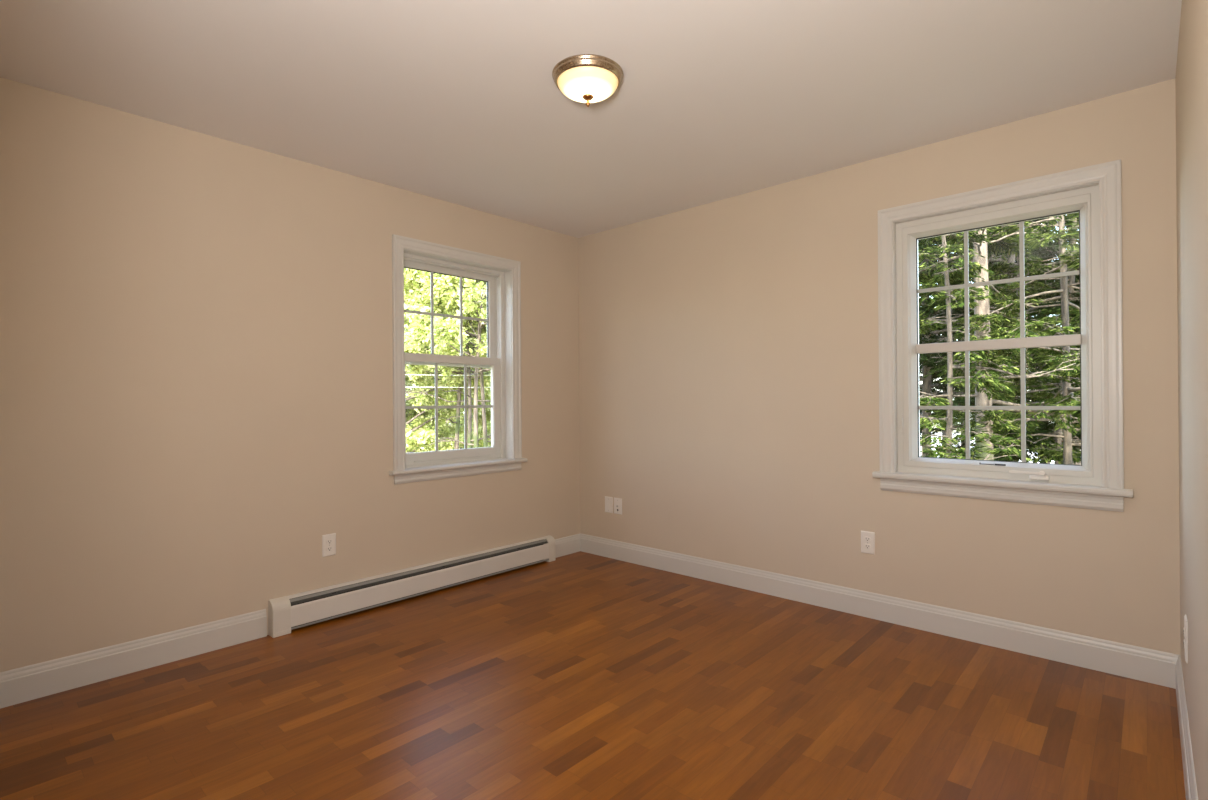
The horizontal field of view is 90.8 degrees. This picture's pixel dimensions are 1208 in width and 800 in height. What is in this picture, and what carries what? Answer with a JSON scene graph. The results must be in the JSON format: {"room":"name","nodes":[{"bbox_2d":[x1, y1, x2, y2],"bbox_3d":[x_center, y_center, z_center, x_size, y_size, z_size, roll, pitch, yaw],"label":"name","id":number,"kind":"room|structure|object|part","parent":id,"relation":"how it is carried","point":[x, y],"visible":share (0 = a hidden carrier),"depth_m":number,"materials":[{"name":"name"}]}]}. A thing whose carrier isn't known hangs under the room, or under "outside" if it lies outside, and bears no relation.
{"room":"empty bedroom","nodes":[
{"label":"empty bedroom","id":0,"kind":"room"},
{"bbox_2d":[0,77,579,671],"bbox_3d":[-1.864,-0.036,2.953,0.170,2.440,4.770,-1,0,42],"label":"wall","id":1,"kind":"structure","parent":0,"point":[196,353],"depth_m":2.82,"materials":[{"name":"beige paint"}]},
{"bbox_2d":[0,534,579,707],"bbox_3d":[-1.288,1.114,3.435,0.015,0.134,3.290,-1,0,42],"label":"baseboard","id":2,"kind":"structure","parent":1,"relation":"attached to","point":[31,682],"depth_m":2.59,"materials":[{"name":"white paint"}]},
{"bbox_2d":[322,533,335,556],"bbox_3d":[-1.486,0.785,3.226,0.008,0.118,0.072,-1,0,42],"label":"electrical outlet","id":3,"kind":"object","parent":1,"relation":"attached to","point":[328,540],"visible":1,"depth_m":3.22,"materials":[{"name":"plastic"}]},
{"bbox_2d":[268,535,555,637],"bbox_3d":[-1.023,1.091,3.687,0.066,0.176,1.910,-1,0,42],"label":"baseboard heater","id":4,"kind":"object","parent":1,"relation":"attached to","point":[288,613],"visible":1,"depth_m":3.46,"materials":[{"name":"metal"}]},
{"bbox_3d":[-1.034,1.086,3.697,0.034,0.163,1.890,-1,0,42],"label":"panel","id":5,"kind":"part","parent":4,"relation":"part of","materials":[{"name":"metal"}]},
{"bbox_3d":[-1.009,1.021,3.687,0.017,0.012,1.756,-1,0,42],"label":"blade","id":6,"kind":"part","parent":4,"relation":"part of","materials":[{"name":"grey metal"}]},
{"bbox_2d":[389,234,527,484],"bbox_3d":[-0.964,-0.239,3.902,0.211,1.469,1.016,-1,0,42],"label":"window","id":7,"kind":"structure","parent":1,"relation":"in","point":[502,276],"depth_m":3.99,"materials":[{"name":"white paint"}]},
{"bbox_3d":[-1.213,-0.279,3.526,0.020,1.388,0.070,-1,0,42],"label":"casing","id":8,"kind":"part","parent":7,"relation":"part of","materials":[{"name":"white paint"}]},
{"bbox_2d":[404,272,487,355],"bbox_3d":[-1.040,-0.558,3.949,0.010,0.551,0.665,-1,0,42],"label":"grille","id":9,"kind":"object","parent":7,"relation":"attached to","point":[456,274],"depth_m":4.02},
{"bbox_2d":[405,363,492,450],"bbox_3d":[-1.004,0.044,3.918,0.010,0.567,0.665,-1,0,42],"label":"grille","id":10,"kind":"object","parent":7,"relation":"attached to","point":[486,365],"depth_m":3.99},
{"bbox_3d":[-1.037,-0.550,3.951,0.031,0.649,0.772,-1,0,42],"label":"sash","id":11,"kind":"part","parent":7,"relation":"part of","materials":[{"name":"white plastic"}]},
{"bbox_3d":[-0.998,0.055,3.919,0.041,0.695,0.772,-1,0,42],"label":"sash","id":12,"kind":"part","parent":7,"relation":"part of","materials":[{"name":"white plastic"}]},
{"bbox_3d":[-1.008,-0.243,3.942,0.093,1.315,0.814,-1,0,42],"label":"frame","id":13,"kind":"part","parent":7,"relation":"part of","materials":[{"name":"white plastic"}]},
{"bbox_3d":[-0.918,-0.939,3.856,0.020,0.070,0.960,-1,0,42],"label":"head casing","id":14,"kind":"part","parent":7,"relation":"part of","materials":[{"name":"white paint"}]},
{"bbox_3d":[-0.958,0.426,3.899,0.206,0.024,1.016,-1,0,42],"label":"sill","id":15,"kind":"part","parent":7,"relation":"part of","materials":[{"name":"white paint"}]},
{"bbox_3d":[-0.613,-0.282,4.183,0.020,1.388,0.070,-1,0,42],"label":"casing","id":16,"kind":"part","parent":7,"relation":"part of","materials":[{"name":"white paint"}]},
{"bbox_2d":[0,0,1181,237],"bbox_3d":[-0.510,-1.393,1.824,3.710,0.250,4.940,-1,0,42],"label":"ceiling","id":17,"kind":"structure","parent":0,"point":[459,102],"depth_m":2.34,"materials":[{"name":"white paint"}]},
{"bbox_2d":[552,54,622,106],"bbox_3d":[-0.063,-1.205,2.319,0.277,0.130,0.277,-1,0,42],"label":"ceiling light","id":18,"kind":"object","parent":17,"relation":"attached to","point":[583,78],"visible":1,"depth_m":2.25,"materials":[{"name":"white glass"}]},
{"bbox_3d":[-0.063,-1.208,2.319,0.236,0.057,0.236,-1,0,42],"label":"lamp shade","id":19,"kind":"part","parent":18,"relation":"part of","materials":[{"name":"white glass"}]},
{"bbox_2d":[0,551,1185,799],"bbox_3d":[-0.490,1.272,1.820,3.710,0.200,4.940,-1,0,42],"label":"floor","id":20,"kind":"structure","parent":0,"point":[580,675],"depth_m":2.21,"materials":[{"name":"laminate"}]},
{"bbox_2d":[448,424,974,432],"bbox_3d":[15.743,3.928,44.298,150.000,0.001,120.000,-1,0,42],"label":"ground","id":21,"kind":"structure","parent":0,"point":[449,424],"depth_m":81.86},
{"bbox_2d":[405,374,440,451],"bbox_3d":[-6.310,0.056,14.783,5.414,7.963,5.688,0,0,21],"label":"broadleaf tree","id":22,"kind":"object","parent":21,"relation":"on","point":[406,388],"visible":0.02,"depth_m":15.99,"materials":[{"name":"green plant"}]},
{"bbox_2d":[404,285,485,448],"bbox_3d":[-3.346,-0.096,12.942,3.824,8.220,3.454,0,0,-28],"label":"birch tree","id":23,"kind":"object","parent":21,"relation":"on","point":[457,417],"visible":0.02,"depth_m":12.76,"materials":[{"name":"green plant"}]},
{"bbox_2d":[404,273,490,452],"bbox_3d":[-4.895,0.043,13.121,5.688,7.963,5.414,0,0,28],"label":"broadleaf tree","id":24,"kind":"object","parent":21,"relation":"on","point":[415,442],"visible":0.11,"depth_m":13.03,"materials":[{"name":"green plant"}]},
{"bbox_2d":[404,268,490,447],"bbox_3d":[-2.114,0.265,10.714,3.140,7.473,3.476,0,0,-20],"label":"broadleaf tree","id":25,"kind":"object","parent":21,"relation":"on","point":[444,333],"visible":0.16,"depth_m":9.83,"materials":[{"name":"green plant"}]},
{"bbox_2d":[404,271,490,446],"bbox_3d":[-2.203,0.266,11.183,3.476,7.473,3.140,0,0,9],"label":"broadleaf tree","id":26,"kind":"object","parent":21,"relation":"on","point":[427,299],"visible":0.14,"depth_m":10.63,"materials":[{"name":"green plant"}]},
{"bbox_2d":[404,271,490,447],"bbox_3d":[-2.834,0.271,11.584,3.140,7.473,3.476,0,0,-7],"label":"broadleaf tree","id":27,"kind":"object","parent":21,"relation":"on","point":[444,280],"visible":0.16,"depth_m":11.21,"materials":[{"name":"green plant"}]},
{"bbox_2d":[405,289,490,448],"bbox_3d":[-4.668,-0.575,17.058,5.430,9.212,4.966,0,0,35],"label":"broadleaf tree","id":28,"kind":"object","parent":21,"relation":"on","point":[412,412],"visible":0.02,"depth_m":15.37,"materials":[{"name":"green plant"}]},
{"bbox_2d":[405,324,490,446],"bbox_3d":[-6.990,-0.522,22.972,6.541,9.158,6.226,-1,0,42],"label":"broadleaf tree","id":29,"kind":"object","parent":21,"relation":"on","point":[461,430],"visible":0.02,"depth_m":22.81,"materials":[{"name":"green plant"}]},
{"bbox_2d":[439,332,490,447],"bbox_3d":[-3.518,-0.809,19.492,5.214,9.673,5.702,0,0,10],"label":"broadleaf tree","id":30,"kind":"object","parent":21,"relation":"on","point":[488,413],"visible":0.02,"depth_m":18.00,"materials":[{"name":"green plant"}]},
{"bbox_2d":[918,242,973,457],"bbox_3d":[13.367,-4.493,22.202,7.328,16.802,7.724,0,0,-9],"label":"spruce tree","id":31,"kind":"object","parent":21,"relation":"on","point":[944,432],"visible":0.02,"depth_m":22.47,"materials":[{"name":"green plant"}]},
{"bbox_2d":[918,216,1056,445],"bbox_3d":[10.979,-4.132,18.545,7.402,16.102,7.022,0,0,-34],"label":"spruce tree","id":32,"kind":"object","parent":21,"relation":"on","point":[936,335],"visible":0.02,"depth_m":18.06,"materials":[{"name":"green plant"}]},
{"bbox_2d":[928,228,1057,455],"bbox_3d":[17.778,-6.269,25.507,8.854,20.303,9.333,0,0,-21],"label":"spruce tree","id":33,"kind":"object","parent":21,"relation":"on","point":[1055,228],"visible":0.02,"depth_m":25.31,"materials":[{"name":"green plant"}]},
{"bbox_2d":[918,227,1075,460],"bbox_3d":[4.066,-0.051,7.657,3.002,8.002,2.213,0,0,19],"label":"tree","id":34,"kind":"object","parent":21,"relation":"on","point":[991,383],"visible":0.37,"depth_m":7.15,"materials":[{"name":"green plant"}]},
{"bbox_2d":[918,218,1079,462],"bbox_3d":[8.301,-3.075,11.502,6.106,14.002,6.437,0,0,25],"label":"spruce tree","id":35,"kind":"object","parent":21,"relation":"on","point":[924,357],"visible":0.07,"depth_m":11.06,"materials":[{"name":"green plant"}]},
{"bbox_2d":[918,220,1080,459],"bbox_3d":[5.245,-2.558,8.185,4.096,13.003,3.075,0,0,2],"label":"tree","id":36,"kind":"object","parent":21,"relation":"on","point":[1001,245],"visible":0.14,"depth_m":8.16,"materials":[{"name":"green plant"}]},
{"bbox_2d":[918,239,1080,456],"bbox_3d":[8.071,-3.068,14.168,6.437,14.002,6.106,0,0,35],"label":"spruce tree","id":37,"kind":"object","parent":21,"relation":"on","point":[926,382],"visible":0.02,"depth_m":13.96,"materials":[{"name":"green plant"}]},
{"bbox_2d":[919,250,1080,459],"bbox_3d":[9.897,-1.680,15.148,5.149,11.202,4.885,0,0,-26],"label":"spruce tree","id":38,"kind":"object","parent":21,"relation":"on","point":[943,387],"visible":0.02,"depth_m":15.40,"materials":[{"name":"green plant"}]},
{"bbox_2d":[920,212,1080,464],"bbox_3d":[6.616,-1.569,7.748,4.257,11.003,4.732,0,0,-42],"label":"tree","id":39,"kind":"object","parent":21,"relation":"on","point":[1060,236],"visible":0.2,"depth_m":8.01,"materials":[{"name":"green plant"}]},
{"bbox_2d":[922,212,1080,463],"bbox_3d":[7.902,-1.299,10.378,4.044,10.453,4.496,0,0,18],"label":"tree","id":40,"kind":"object","parent":21,"relation":"on","point":[1071,280],"visible":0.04,"depth_m":9.96,"materials":[{"name":"green plant"}]},
{"bbox_2d":[931,220,1078,462],"bbox_3d":[13.188,-3.799,18.175,7.080,15.402,6.717,0,0,9],"label":"spruce tree","id":41,"kind":"object","parent":21,"relation":"on","point":[954,388],"visible":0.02,"depth_m":18.72,"materials":[{"name":"green plant"}]},
{"bbox_2d":[930,218,1080,463],"bbox_3d":[7.503,-0.471,10.179,3.302,8.802,2.434,0,0,-18],"label":"tree","id":42,"kind":"object","parent":21,"relation":"on","point":[1057,455],"visible":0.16,"depth_m":9.94,"materials":[{"name":"green plant"}]},
{"bbox_2d":[961,218,1080,463],"bbox_3d":[10.003,-2.734,13.066,5.801,13.302,6.115,0,0,-12],"label":"spruce tree","id":43,"kind":"object","parent":21,"relation":"on","point":[1078,434],"visible":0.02,"depth_m":11.99,"materials":[{"name":"green plant"}]},
{"bbox_2d":[1026,216,1080,464],"bbox_3d":[17.748,-4.874,22.459,8.046,17.502,7.633,0,0,-5],"label":"spruce tree","id":44,"kind":"object","parent":21,"relation":"on","point":[1073,463],"visible":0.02,"depth_m":21.86,"materials":[{"name":"green plant"}]},
{"bbox_2d":[578,79,1179,654],"bbox_3d":[1.109,-0.056,3.583,3.710,2.440,0.170,-1,0,42],"label":"wall","id":45,"kind":"structure","parent":0,"point":[729,347],"depth_m":3.30,"materials":[{"name":"beige paint"}]},
{"bbox_2d":[605,496,612,512],"bbox_3d":[0.034,0.781,4.447,0.076,0.118,0.008,-1,0,42],"label":"wall plate","id":46,"kind":"object","parent":45,"relation":"attached to","point":[608,500],"visible":1,"depth_m":4.44,"materials":[{"name":"plastic"}]},
{"bbox_2d":[614,497,621,514],"bbox_3d":[0.100,0.780,4.384,0.076,0.118,0.014,-1,0,42],"label":"wall plate","id":47,"kind":"object","parent":45,"relation":"attached to","point":[617,501],"visible":1,"depth_m":4.38,"materials":[{"name":"plastic"}]},
{"bbox_2d":[861,531,874,554],"bbox_3d":[1.411,0.763,3.189,0.072,0.118,0.008,-1,0,42],"label":"electrical outlet","id":48,"kind":"object","parent":45,"relation":"attached to","point":[867,538],"visible":1,"depth_m":3.19,"materials":[{"name":"plastic"}]},
{"bbox_2d":[580,533,1178,688],"bbox_3d":[1.055,1.097,3.512,3.370,0.134,0.015,-1,0,42],"label":"baseboard","id":49,"kind":"structure","parent":45,"relation":"attached to","point":[1157,667],"depth_m":3.00,"materials":[{"name":"white paint"}]},
{"bbox_2d":[872,159,1132,511],"bbox_3d":[1.854,-0.264,2.866,1.024,1.471,0.211,-1,0,42],"label":"window","id":50,"kind":"structure","parent":45,"relation":"in","point":[1094,191],"depth_m":2.79,"materials":[{"name":"white paint"}]},
{"bbox_3d":[1.476,-0.310,3.118,0.070,1.374,0.020,-1,0,42],"label":"casing","id":51,"kind":"part","parent":50,"relation":"part of","materials":[{"name":"white paint"}]},
{"bbox_3d":[1.552,0.125,3.103,0.016,0.100,0.022,-1,0,42],"label":"lock lever","id":52,"kind":"part","parent":50,"relation":"part of","materials":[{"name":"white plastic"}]},
{"bbox_3d":[1.870,-0.278,2.883,0.761,1.236,0.084,-1,0,42],"label":"sash","id":53,"kind":"part","parent":50,"relation":"part of","materials":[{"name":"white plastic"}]},
{"bbox_3d":[1.874,-0.267,2.877,0.671,0.048,0.022,-1,0,42],"label":"rail","id":54,"kind":"part","parent":50,"relation":"part of","materials":[{"name":"white wood"}]},
{"bbox_3d":[1.883,-0.276,2.898,0.822,1.301,0.125,-1,0,42],"label":"frame","id":55,"kind":"part","parent":50,"relation":"part of","materials":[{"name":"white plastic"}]},
{"bbox_2d":[918,221,1080,461],"bbox_3d":[1.885,-0.275,2.889,0.669,1.141,0.010,-1,0,42],"label":"grille","id":56,"kind":"object","parent":50,"relation":"attached to","point":[1022,278],"depth_m":2.88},
{"bbox_3d":[1.802,-0.965,2.816,0.968,0.070,0.020,-1,0,42],"label":"head casing","id":57,"kind":"part","parent":50,"relation":"part of","materials":[{"name":"white paint"}]},
{"bbox_3d":[1.857,0.389,2.863,1.024,0.030,0.206,-1,0,42],"label":"sill","id":58,"kind":"part","parent":50,"relation":"part of","materials":[{"name":"white paint"}]},
{"bbox_3d":[1.933,0.332,2.735,0.125,0.013,0.008,-1,0,42],"label":"crank arm","id":59,"kind":"part","parent":50,"relation":"part of"},
{"bbox_3d":[1.976,0.342,2.708,0.075,0.044,0.034,-1,0,42],"label":"crank handle","id":60,"kind":"part","parent":50,"relation":"part of","materials":[{"name":"white plastic"}]},
{"bbox_3d":[2.139,-0.315,2.512,0.070,1.374,0.020,-1,0,42],"label":"casing","id":61,"kind":"part","parent":50,"relation":"part of","materials":[{"name":"white paint"}]},
{"bbox_2d":[920,432,1053,463],"bbox_3d":[29.552,3.804,47.751,43.173,0.060,30.153,0,0,-42],"label":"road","id":62,"kind":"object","parent":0,"point":[940,434],"visible":0.01,"depth_m":51.62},
{"bbox_2d":[1175,0,1207,799],"bbox_3d":[0.749,-0.059,0.565,0.170,2.440,4.770,-1,0,42],"label":"wall","id":63,"kind":"structure","parent":0,"point":[1191,79],"depth_m":1.56,"materials":[{"name":"beige paint"}]},
{"bbox_2d":[1183,614,1187,662],"bbox_3d":[1.880,0.770,1.927,0.008,0.135,0.075,-1,0,42],"label":"electrical outlet","id":64,"kind":"object","parent":63,"relation":"attached to","point":[1185,629],"visible":1,"depth_m":1.90,"materials":[{"name":"plastic"}]},
{"bbox_2d":[1175,655,1197,799],"bbox_3d":[1.188,1.092,1.172,0.015,0.134,3.290,-1,0,42],"label":"baseboard","id":65,"kind":"structure","parent":63,"relation":"attached to","point":[1191,793],"depth_m":1.85,"materials":[{"name":"white paint"}]},
{"label":"outside","id":66,"kind":"structure","parent":0,"visible":0},
{"bbox_2d":[424,387,490,387],"bbox_3d":[-2.441,-0.263,11.570,6.169,0.047,0.011,0,0,-25],"label":"overhead wire","id":67,"kind":"object","parent":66,"point":[424,387],"visible":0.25,"depth_m":11.37,"materials":[{"name":"white"}]}
]}

